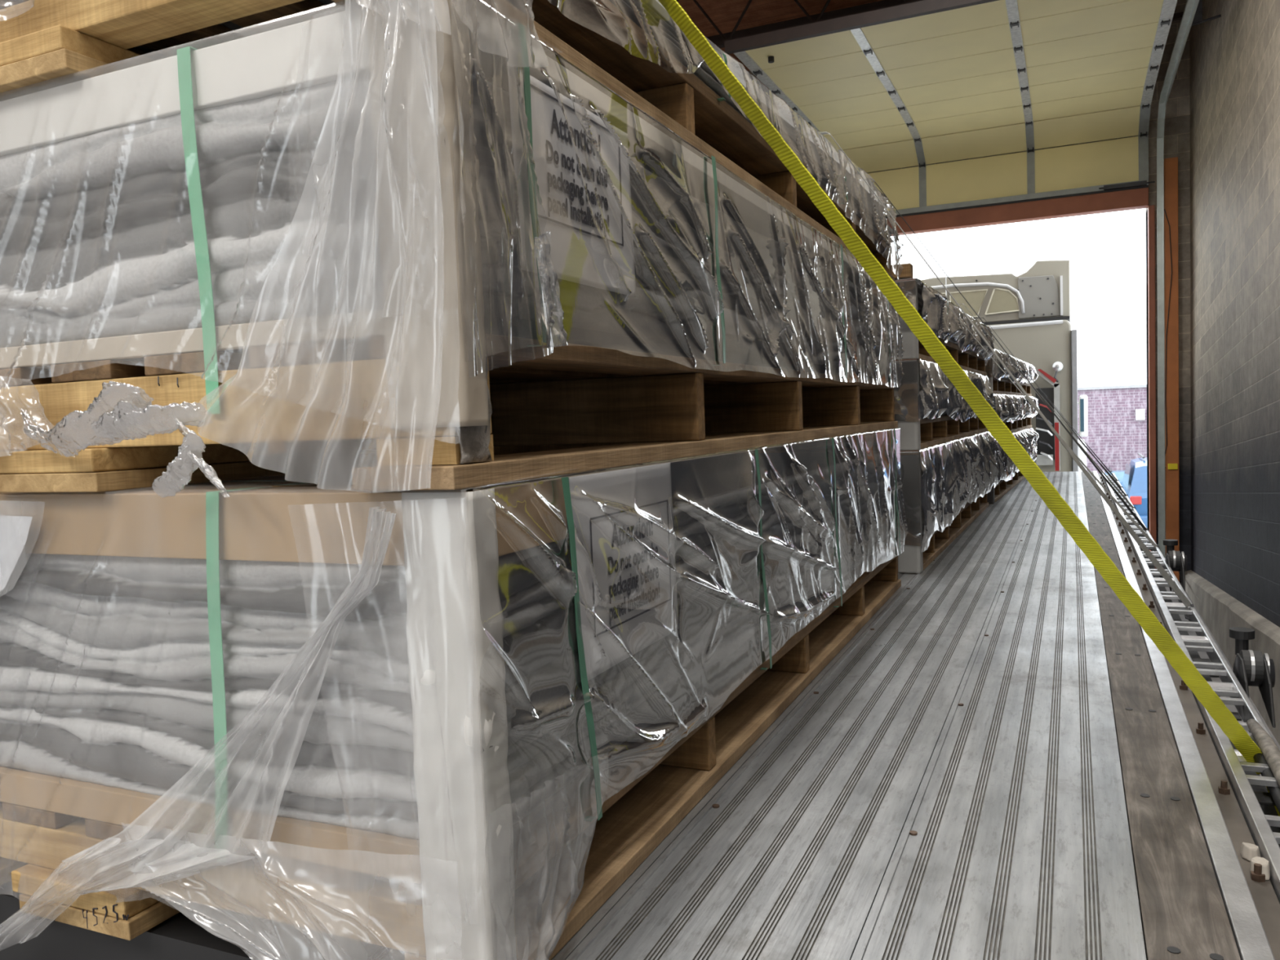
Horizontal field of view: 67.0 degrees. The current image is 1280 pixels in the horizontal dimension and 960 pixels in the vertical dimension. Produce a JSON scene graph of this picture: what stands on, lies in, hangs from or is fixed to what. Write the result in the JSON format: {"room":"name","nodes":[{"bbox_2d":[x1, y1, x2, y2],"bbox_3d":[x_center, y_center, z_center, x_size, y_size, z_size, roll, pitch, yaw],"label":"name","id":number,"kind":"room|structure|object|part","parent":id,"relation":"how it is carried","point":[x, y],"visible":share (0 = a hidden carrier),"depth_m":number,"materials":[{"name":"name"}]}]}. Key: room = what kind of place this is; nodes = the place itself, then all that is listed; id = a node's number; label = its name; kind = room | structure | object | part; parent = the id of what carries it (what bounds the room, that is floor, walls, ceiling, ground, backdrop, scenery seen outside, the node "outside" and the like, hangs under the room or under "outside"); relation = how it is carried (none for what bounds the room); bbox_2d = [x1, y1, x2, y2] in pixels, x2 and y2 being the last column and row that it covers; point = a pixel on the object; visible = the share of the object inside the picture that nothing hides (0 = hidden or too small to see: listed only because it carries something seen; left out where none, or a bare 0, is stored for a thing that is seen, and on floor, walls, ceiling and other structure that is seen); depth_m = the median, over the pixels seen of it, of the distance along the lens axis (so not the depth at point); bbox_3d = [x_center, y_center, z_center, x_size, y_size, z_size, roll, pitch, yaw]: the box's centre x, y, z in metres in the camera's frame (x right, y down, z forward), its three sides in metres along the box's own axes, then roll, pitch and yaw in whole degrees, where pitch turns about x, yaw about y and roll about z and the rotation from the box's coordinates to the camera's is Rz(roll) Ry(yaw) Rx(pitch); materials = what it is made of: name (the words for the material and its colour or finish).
{"room":"loading dock","nodes":[
{"label":"loading dock","id":0,"kind":"room"},
{"bbox_2d":[4,365,271,453],"bbox_3d":[-7.169,-1.272,6.287,0.200,6.900,19.800,-1,4,24],"label":"wall","id":1,"kind":"structure","parent":0,"point":[258,447],"depth_m":11.71,"materials":[{"name":"paint"}]},
{"bbox_2d":[677,0,882,71],"bbox_3d":[-2.547,-4.715,3.839,10.700,0.120,20.000,-1,4,24],"label":"ceiling","id":2,"kind":"structure","parent":0,"point":[725,14],"depth_m":10.79,"materials":[{"name":"brown wood"}]},
{"bbox_2d":[675,0,922,48],"bbox_3d":[0.259,-4.772,10.048,10.370,0.750,0.100,-1,4,24],"label":"joist","id":3,"kind":"object","parent":2,"relation":"attached to","point":[720,44],"visible":0.05,"depth_m":9.56,"materials":[{"name":"brown metal"}]},
{"bbox_2d":[706,0,1183,41],"bbox_3d":[0.910,-4.888,11.505,10.370,0.750,0.100,-1,4,24],"label":"joist","id":4,"kind":"object","parent":2,"relation":"attached to","point":[1177,16],"depth_m":10.95,"materials":[{"name":"brown metal"}]},
{"bbox_2d":[748,0,1191,583],"bbox_3d":[1.684,-1.976,12.983,10.500,7.000,0.300,-1,4,24],"label":"wall","id":5,"kind":"structure","parent":0,"point":[1177,115],"depth_m":10.83,"materials":[{"name":"metal"}]},
{"bbox_2d":[724,0,1177,217],"bbox_3d":[3.249,-3.555,9.651,3.610,0.915,4.155,-1,4,24],"label":"door","id":6,"kind":"structure","parent":5,"relation":"in","point":[921,83],"depth_m":9.84,"materials":[{"name":"beige metal"}]},
{"bbox_3d":[1.183,-3.795,8.725,0.052,0.045,0.052,-2,4,2],"label":"push knob","id":7,"kind":"part","parent":6,"relation":"part of","materials":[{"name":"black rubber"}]},
{"bbox_3d":[2.538,-3.851,8.082,3.500,0.045,0.608,-1,4,24],"label":"panel","id":8,"kind":"part","parent":6,"relation":"part of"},
{"bbox_3d":[2.791,-3.896,8.646,3.500,0.045,0.608,-1,4,24],"label":"panel","id":9,"kind":"part","parent":6,"relation":"part of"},
{"bbox_3d":[3.049,-3.947,9.224,3.500,0.055,0.639,-1,4,24],"label":"panel","id":10,"kind":"part","parent":6,"relation":"part of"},
{"bbox_3d":[3.303,-3.997,9.793,3.500,0.045,0.588,-1,4,24],"label":"panel","id":11,"kind":"part","parent":6,"relation":"part of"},
{"bbox_3d":[3.547,-4.035,10.340,3.500,0.055,0.589,-1,4,24],"label":"panel","id":12,"kind":"part","parent":6,"relation":"part of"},
{"bbox_3d":[3.787,-4.055,10.875,3.500,0.079,0.561,-1,4,24],"label":"panel","id":13,"kind":"part","parent":6,"relation":"part of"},
{"bbox_3d":[3.989,-3.958,11.325,3.500,0.258,0.393,-1,4,24],"label":"panel","id":14,"kind":"part","parent":6,"relation":"part of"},
{"bbox_3d":[4.083,-3.560,11.524,3.500,0.550,0.065,-1,4,24],"label":"panel","id":15,"kind":"part","parent":6,"relation":"part of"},
{"bbox_3d":[4.062,-3.296,11.472,3.500,0.060,0.025,-1,4,24],"label":"rail","id":16,"kind":"part","parent":6,"relation":"part of","materials":[{"name":"metal"}]},
{"bbox_2d":[886,187,1148,235],"bbox_3d":[3.968,-3.151,11.627,3.800,0.200,0.180,-1,4,24],"label":"door frame beam","id":17,"kind":"structure","parent":5,"relation":"attached to","point":[1137,198],"depth_m":11.30,"materials":[{"name":"red paint"}]},
{"bbox_2d":[1146,204,1156,568],"bbox_3d":[5.876,-0.951,11.114,0.062,4.270,0.440,-1,4,24],"label":"trim","id":18,"kind":"structure","parent":5,"relation":"attached to","point":[1151,377],"depth_m":10.92,"materials":[{"name":"red paint"}]},
{"bbox_2d":[1164,208,1172,455],"bbox_3d":[5.859,-1.594,10.736,0.099,2.802,0.020,-1,4,24],"label":"cable","id":19,"kind":"object","parent":5,"relation":"hanging from","point":[1164,209],"visible":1,"depth_m":10.72,"materials":[{"name":"black rubber"}]},
{"bbox_2d":[1164,156,1179,582],"bbox_3d":[5.966,-1.189,10.857,0.130,4.730,0.200,-1,4,24],"label":"trim","id":20,"kind":"structure","parent":5,"relation":"attached to","point":[1171,165],"depth_m":10.75,"materials":[{"name":"orange paint"}]},
{"bbox_2d":[1156,0,1199,559],"bbox_3d":[4.567,-1.338,7.989,0.082,5.130,6.060,-1,4,24],"label":"door frame","id":21,"kind":"structure","parent":5,"relation":"attached to","point":[1191,6],"depth_m":10.66,"materials":[{"name":"grey metal"}]},
{"bbox_2d":[1164,582,1279,788],"bbox_3d":[-2.334,2.031,4.224,10.250,0.200,19.500,-1,4,24],"label":"floor","id":22,"kind":"structure","parent":0,"point":[1203,655],"depth_m":7.83,"materials":[{"name":"metal"}]},
{"bbox_2d":[0,471,1279,959],"bbox_3d":[1.930,0.969,6.572,2.734,1.304,11.440,-1,4,24],"label":"flatbed trailer","id":23,"kind":"object","parent":22,"relation":"on","point":[1002,762],"visible":0.57,"depth_m":1.95,"materials":[{"name":"metal"}]},
{"bbox_2d":[0,554,901,959],"bbox_3d":[-0.072,0.527,3.077,1.224,0.170,3.431,-1,4,24],"label":"pallet","id":24,"kind":"object","parent":23,"relation":"on","point":[646,797],"visible":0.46,"depth_m":1.63,"materials":[{"name":"brown wood"}]},
{"bbox_2d":[0,419,907,959],"bbox_3d":[-0.072,0.236,3.027,1.291,0.898,3.490,-1,4,24],"label":"wrapped bundle","id":25,"kind":"object","parent":24,"relation":"on","point":[253,664],"visible":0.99,"depth_m":1.48,"materials":[{"name":"plastic"}]},
{"bbox_2d":[0,333,897,492],"bbox_3d":[-0.099,-0.208,3.031,1.225,0.205,3.430,-1,4,24],"label":"pallet","id":26,"kind":"object","parent":25,"relation":"on","point":[584,408],"visible":0.89,"depth_m":1.57,"materials":[{"name":"brown wood"}]},
{"bbox_2d":[0,0,904,485],"bbox_3d":[-0.104,-0.428,2.974,1.288,0.655,3.517,-1,4,24],"label":"wrapped bundle","id":27,"kind":"object","parent":26,"relation":"on","point":[354,175],"visible":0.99,"depth_m":1.43,"materials":[{"name":"plastic"}]},
{"bbox_2d":[0,0,894,281],"bbox_3d":[-0.123,-0.828,2.993,1.224,0.165,3.430,-1,4,24],"label":"pallet","id":28,"kind":"object","parent":27,"relation":"on","point":[60,41],"visible":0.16,"depth_m":1.64,"materials":[{"name":"brown wood"}]},
{"bbox_2d":[10,0,903,279],"bbox_3d":[-0.098,-0.871,2.960,1.318,0.427,3.474,-1,4,24],"label":"wrapped bundle","id":29,"kind":"object","parent":28,"relation":"on","point":[828,164],"visible":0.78,"depth_m":2.55,"materials":[{"name":"plastic"}]},
{"bbox_3d":[0.071,-1.059,3.437,1.180,0.079,2.370,-1,4,24],"label":"panel","id":30,"kind":"part","parent":29,"relation":"part of","materials":[{"name":"plastic"}]},
{"bbox_2d":[884,493,988,573],"bbox_3d":[1.533,0.261,6.481,1.204,0.155,3.448,0,4,25],"label":"pallet","id":31,"kind":"object","parent":23,"relation":"on","point":[940,541],"visible":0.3,"depth_m":6.04,"materials":[{"name":"brown wood"}]},
{"bbox_2d":[834,431,999,573],"bbox_3d":[1.557,0.030,6.449,1.326,0.611,3.485,0,4,25],"label":"wrapped bundle","id":32,"kind":"object","parent":31,"relation":"on","point":[937,481],"visible":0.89,"depth_m":5.17,"materials":[{"name":"plastic"}]},
{"bbox_2d":[742,415,987,453],"bbox_3d":[1.510,-0.337,6.444,1.204,0.155,3.448,0,4,25],"label":"pallet","id":33,"kind":"object","parent":32,"relation":"on","point":[936,431],"visible":0.19,"depth_m":5.66,"materials":[{"name":"brown wood"}]},
{"bbox_2d":[869,358,994,450],"bbox_3d":[1.552,-0.488,6.408,1.336,0.451,3.477,0,4,25],"label":"wrapped bundle","id":34,"kind":"object","parent":33,"relation":"on","point":[925,390],"visible":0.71,"depth_m":4.68,"materials":[{"name":"plastic"}]},
{"bbox_2d":[889,337,986,375],"bbox_3d":[1.493,-0.776,6.417,1.204,0.155,3.448,0,4,25],"label":"pallet","id":35,"kind":"object","parent":34,"relation":"on","point":[968,360],"visible":0.18,"depth_m":6.64,"materials":[{"name":"brown wood"}]},
{"bbox_2d":[866,277,994,361],"bbox_3d":[1.537,-0.897,6.384,1.337,0.391,3.475,0,4,25],"label":"wrapped bundle","id":36,"kind":"object","parent":35,"relation":"on","point":[930,304],"visible":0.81,"depth_m":4.97,"materials":[{"name":"plastic"}]},
{"bbox_2d":[891,262,913,279],"bbox_3d":[1.040,-1.008,4.793,0.600,0.063,0.080,-1,4,24],"label":"block","id":37,"kind":"object","parent":36,"relation":"on","point":[905,270],"visible":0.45,"depth_m":4.65,"materials":[{"name":"brown wood"}]},
{"bbox_2d":[658,0,1279,816],"bbox_3d":[0.188,-0.056,1.954,2.636,1.799,0.561,-2,4,-4],"label":"strap","id":38,"kind":"object","parent":23,"relation":"attached to","point":[1268,753],"visible":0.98,"depth_m":2.02,"materials":[{"name":"yellow fabric"}]},
{"bbox_2d":[819,131,1193,620],"bbox_3d":[0.857,-0.256,3.425,2.679,1.787,0.527,-3,4,-5],"label":"strap","id":39,"kind":"object","parent":23,"relation":"attached to","point":[1184,600],"visible":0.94,"depth_m":3.60,"materials":[{"name":"grey fabric"}]},
{"bbox_2d":[870,177,1148,537],"bbox_3d":[1.724,-0.378,4.785,3.892,1.797,0.919,-4,4,-29],"label":"strap","id":40,"kind":"object","parent":23,"relation":"attached to","point":[1141,524],"visible":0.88,"depth_m":5.11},
{"bbox_2d":[994,471,1024,502],"bbox_3d":[3.253,-0.021,10.007,1.204,0.150,4.128,0,4,26],"label":"pallet","id":41,"kind":"object","parent":23,"relation":"on","point":[1002,487],"visible":0.12,"depth_m":8.94,"materials":[{"name":"brown wood"}]},
{"bbox_2d":[986,426,1039,503],"bbox_3d":[3.294,-0.220,9.964,1.340,0.541,4.159,0,4,26],"label":"wrapped bundle","id":42,"kind":"object","parent":41,"relation":"on","point":[1028,437],"visible":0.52,"depth_m":8.91,"materials":[{"name":"plastic"}]},
{"bbox_2d":[1002,416,1031,432],"bbox_3d":[3.233,-0.550,9.974,1.204,0.150,4.128,0,4,26],"label":"pallet","id":43,"kind":"object","parent":42,"relation":"on","point":[1023,424],"visible":0.1,"depth_m":10.46,"materials":[{"name":"brown wood"}]},
{"bbox_2d":[987,393,1039,437],"bbox_3d":[3.277,-0.668,9.939,1.337,0.381,4.154,0,4,26],"label":"wrapped bundle","id":44,"kind":"object","parent":43,"relation":"on","point":[1011,408],"visible":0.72,"depth_m":8.75,"materials":[{"name":"plastic"}]},
{"bbox_2d":[992,376,1031,395],"bbox_3d":[3.219,-0.919,9.951,1.204,0.150,4.128,0,4,26],"label":"pallet","id":45,"kind":"object","parent":44,"relation":"on","point":[1002,386],"visible":0.26,"depth_m":9.39,"materials":[{"name":"brown wood"}]},
{"bbox_2d":[985,348,1038,391],"bbox_3d":[3.259,-1.037,9.915,1.332,0.381,4.160,0,4,26],"label":"wrapped bundle","id":46,"kind":"object","parent":45,"relation":"on","point":[992,369],"visible":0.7,"depth_m":8.51,"materials":[{"name":"plastic"}]},
{"bbox_2d":[929,286,1160,551],"bbox_3d":[1.629,-0.270,5.278,2.515,1.527,0.384,-2,4,3],"label":"strap","id":47,"kind":"object","parent":23,"relation":"attached to","point":[1127,514],"visible":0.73,"depth_m":5.34,"materials":[{"name":"grey fabric"}]},
{"bbox_2d":[954,303,1136,510],"bbox_3d":[2.409,-0.378,6.536,3.152,1.527,0.821,-3,4,-18],"label":"strap","id":48,"kind":"object","parent":23,"relation":"attached to","point":[1095,464],"visible":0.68,"depth_m":6.99,"materials":[{"name":"metal"}]},
{"bbox_2d":[977,317,1128,497],"bbox_3d":[2.860,-0.457,7.529,3.152,1.527,0.841,-3,4,-18],"label":"strap","id":49,"kind":"object","parent":23,"relation":"attached to","point":[1104,469],"visible":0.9,"depth_m":7.90,"materials":[{"name":"metal"}]},
{"bbox_2d":[1001,349,1124,489],"bbox_3d":[3.276,-0.470,8.690,2.786,1.377,0.680,-3,4,-9],"label":"strap","id":50,"kind":"object","parent":23,"relation":"attached to","point":[1118,484],"visible":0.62,"depth_m":8.86,"materials":[{"name":"metal"}]},
{"bbox_2d":[1013,355,1119,485],"bbox_3d":[3.660,-0.543,9.629,2.684,1.377,0.619,-3,4,-5],"label":"strap","id":51,"kind":"object","parent":23,"relation":"attached to","point":[1112,474],"visible":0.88,"depth_m":9.84,"materials":[{"name":"metal"}]},
{"bbox_2d":[1163,539,1187,591],"bbox_3d":[2.684,0.423,4.839,0.094,0.209,0.353,-1,4,24],"label":"winch","id":52,"kind":"object","parent":23,"relation":"attached to","point":[1176,561],"visible":0.87,"depth_m":4.81,"materials":[{"name":"black metal"}]},
{"bbox_3d":[2.666,0.451,4.818,0.066,0.158,0.298,-1,4,24],"label":"frame","id":53,"kind":"part","parent":52,"relation":"part of","materials":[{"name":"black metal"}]},
{"bbox_3d":[3.176,0.357,6.044,0.016,0.065,11.300,-1,4,24],"label":"rub rail","id":54,"kind":"part","parent":23,"relation":"part of","materials":[{"name":"metal"}]},
{"bbox_2d":[1240,842,1260,861],"bbox_3d":[1.100,0.667,1.741,0.030,0.024,0.043,-1,4,24],"label":"chip","id":55,"kind":"object","parent":23,"relation":"on","point":[1248,851],"visible":0.87,"depth_m":1.73,"materials":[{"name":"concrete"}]},
{"bbox_2d":[1229,626,1275,728],"bbox_3d":[1.827,0.578,2.873,0.094,0.209,0.353,-1,4,24],"label":"winch","id":56,"kind":"object","parent":23,"relation":"attached to","point":[1251,668],"visible":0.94,"depth_m":2.84,"materials":[{"name":"black metal"}]},
{"bbox_3d":[1.809,0.605,2.852,0.066,0.159,0.298,-1,4,24],"label":"frame","id":57,"kind":"part","parent":56,"relation":"part of","materials":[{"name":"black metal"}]},
{"bbox_2d":[1248,856,1270,879],"bbox_3d":[1.075,0.671,1.676,0.030,0.027,0.048,-1,4,24],"label":"chip","id":58,"kind":"object","parent":23,"relation":"on","point":[1264,862],"visible":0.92,"depth_m":1.67,"materials":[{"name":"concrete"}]},
{"bbox_2d":[1208,668,1219,677],"bbox_3d":[4.344,1.460,7.344,0.140,0.045,0.140,-1,4,24],"label":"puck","id":59,"kind":"object","parent":22,"relation":"on","point":[1211,676],"visible":0.08,"depth_m":7.28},
{"bbox_2d":[1189,0,1279,627],"bbox_3d":[2.317,-1.358,1.877,0.280,6.900,19.500,-1,4,24],"label":"wall","id":60,"kind":"structure","parent":0,"point":[1235,55],"depth_m":7.75,"materials":[{"name":"metal"}]},
{"bbox_2d":[1164,463,1177,469],"bbox_3d":[5.929,-0.159,10.822,0.158,0.082,0.032,-1,4,24],"label":"tag","id":61,"kind":"object","parent":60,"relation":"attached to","point":[1171,466],"visible":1,"depth_m":10.80,"materials":[{"name":"yellow paint"}]},
{"bbox_2d":[1191,0,1221,26],"bbox_3d":[4.844,-4.574,8.354,0.304,1.282,0.042,-1,4,24],"label":"trim","id":62,"kind":"structure","parent":60,"relation":"attached to","point":[1197,20],"depth_m":8.38,"materials":[{"name":"metal"}]},
{"bbox_2d":[1181,569,1279,745],"bbox_3d":[3.874,1.035,5.764,0.102,1.145,11.500,-1,4,24],"label":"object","id":63,"kind":"structure","parent":60,"relation":"attached to","point":[1220,611],"depth_m":7.50,"materials":[{"name":"metal"}]},
{"label":"outside","id":64,"kind":"structure","parent":0,"visible":0},
{"bbox_3d":[14.908,1.490,33.265,80.000,4.038,47.500,-1,4,24],"label":"ground","id":65,"kind":"structure","parent":64,"visible":0},
{"bbox_2d":[920,259,1088,472],"bbox_3d":[5.740,-1.022,15.488,2.600,4.239,4.774,-1,4,24],"label":"truck","id":66,"kind":"object","parent":65,"relation":"on","point":[1029,311],"visible":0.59,"depth_m":13.15,"materials":[{"name":"beige paint"}]},
{"bbox_3d":[4.616,-2.465,13.572,0.500,0.360,0.030,-1,4,24],"label":"recess panel","id":67,"kind":"part","parent":66,"relation":"part of","materials":[{"name":"paint"}]},
{"bbox_3d":[4.485,-2.521,13.599,1.720,0.481,0.040,-1,4,24],"label":"window trim","id":68,"kind":"part","parent":66,"relation":"part of","materials":[{"name":"white paint"}]},
{"bbox_3d":[5.017,-2.479,13.392,0.440,0.340,0.030,-1,4,24],"label":"recess panel","id":69,"kind":"part","parent":66,"relation":"part of","materials":[{"name":"paint"}]},
{"bbox_3d":[5.443,-2.503,13.194,0.520,0.560,0.030,-1,4,24],"label":"fairing panel","id":70,"kind":"part","parent":66,"relation":"part of","materials":[{"name":"grey paint"}]},
{"bbox_2d":[1052,361,1062,371],"bbox_3d":[5.621,-1.526,13.005,0.130,0.128,0.080,-1,4,24],"label":"work lamp","id":71,"kind":"object","parent":66,"relation":"attached to","point":[1056,366],"depth_m":12.97,"materials":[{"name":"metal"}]},
{"bbox_2d":[1080,399,1084,431],"bbox_3d":[6.809,-0.996,14.888,0.050,0.500,0.020,-1,4,24],"label":"window pane","id":72,"kind":"object","parent":66,"relation":"attached to","point":[1082,401],"depth_m":14.88,"materials":[{"name":"glass"}]},
{"bbox_2d":[1079,395,1088,436],"bbox_3d":[6.840,-0.989,14.908,0.120,0.640,0.060,-1,4,24],"label":"window","id":73,"kind":"structure","parent":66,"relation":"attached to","point":[1083,415],"depth_m":14.88,"materials":[{"name":"white paint"}]},
{"bbox_2d":[1097,466,1124,485],"bbox_3d":[12.472,0.441,24.299,1.880,1.546,4.460,-1,4,24],"label":"parked car","id":74,"kind":"object","parent":65,"relation":"on","point":[1119,474],"visible":0.06,"depth_m":22.79,"materials":[{"name":"blue paint"}]},
{"bbox_2d":[1077,384,1146,473],"bbox_3d":[16.621,-0.704,29.800,46.200,4.440,8.100,-1,4,24],"label":"brick building","id":75,"kind":"structure","parent":65,"relation":"on","point":[1117,415],"depth_m":26.91,"materials":[{"name":"purple brick"}]},
{"bbox_2d":[1120,453,1147,528],"bbox_3d":[11.056,0.283,20.087,1.880,1.694,4.460,-1,4,24],"label":"suv","id":76,"kind":"object","parent":65,"relation":"on","point":[1134,482],"visible":0.22,"depth_m":18.64,"materials":[{"name":"blue paint"}]},
{"bbox_2d":[1129,496,1142,504],"bbox_3d":[9.498,0.390,18.513,0.200,0.160,0.090,-1,4,24],"label":"tail light","id":77,"kind":"object","parent":76,"relation":"attached to","point":[1134,500],"depth_m":18.47,"materials":[{"name":"red plastic"}]}
]}

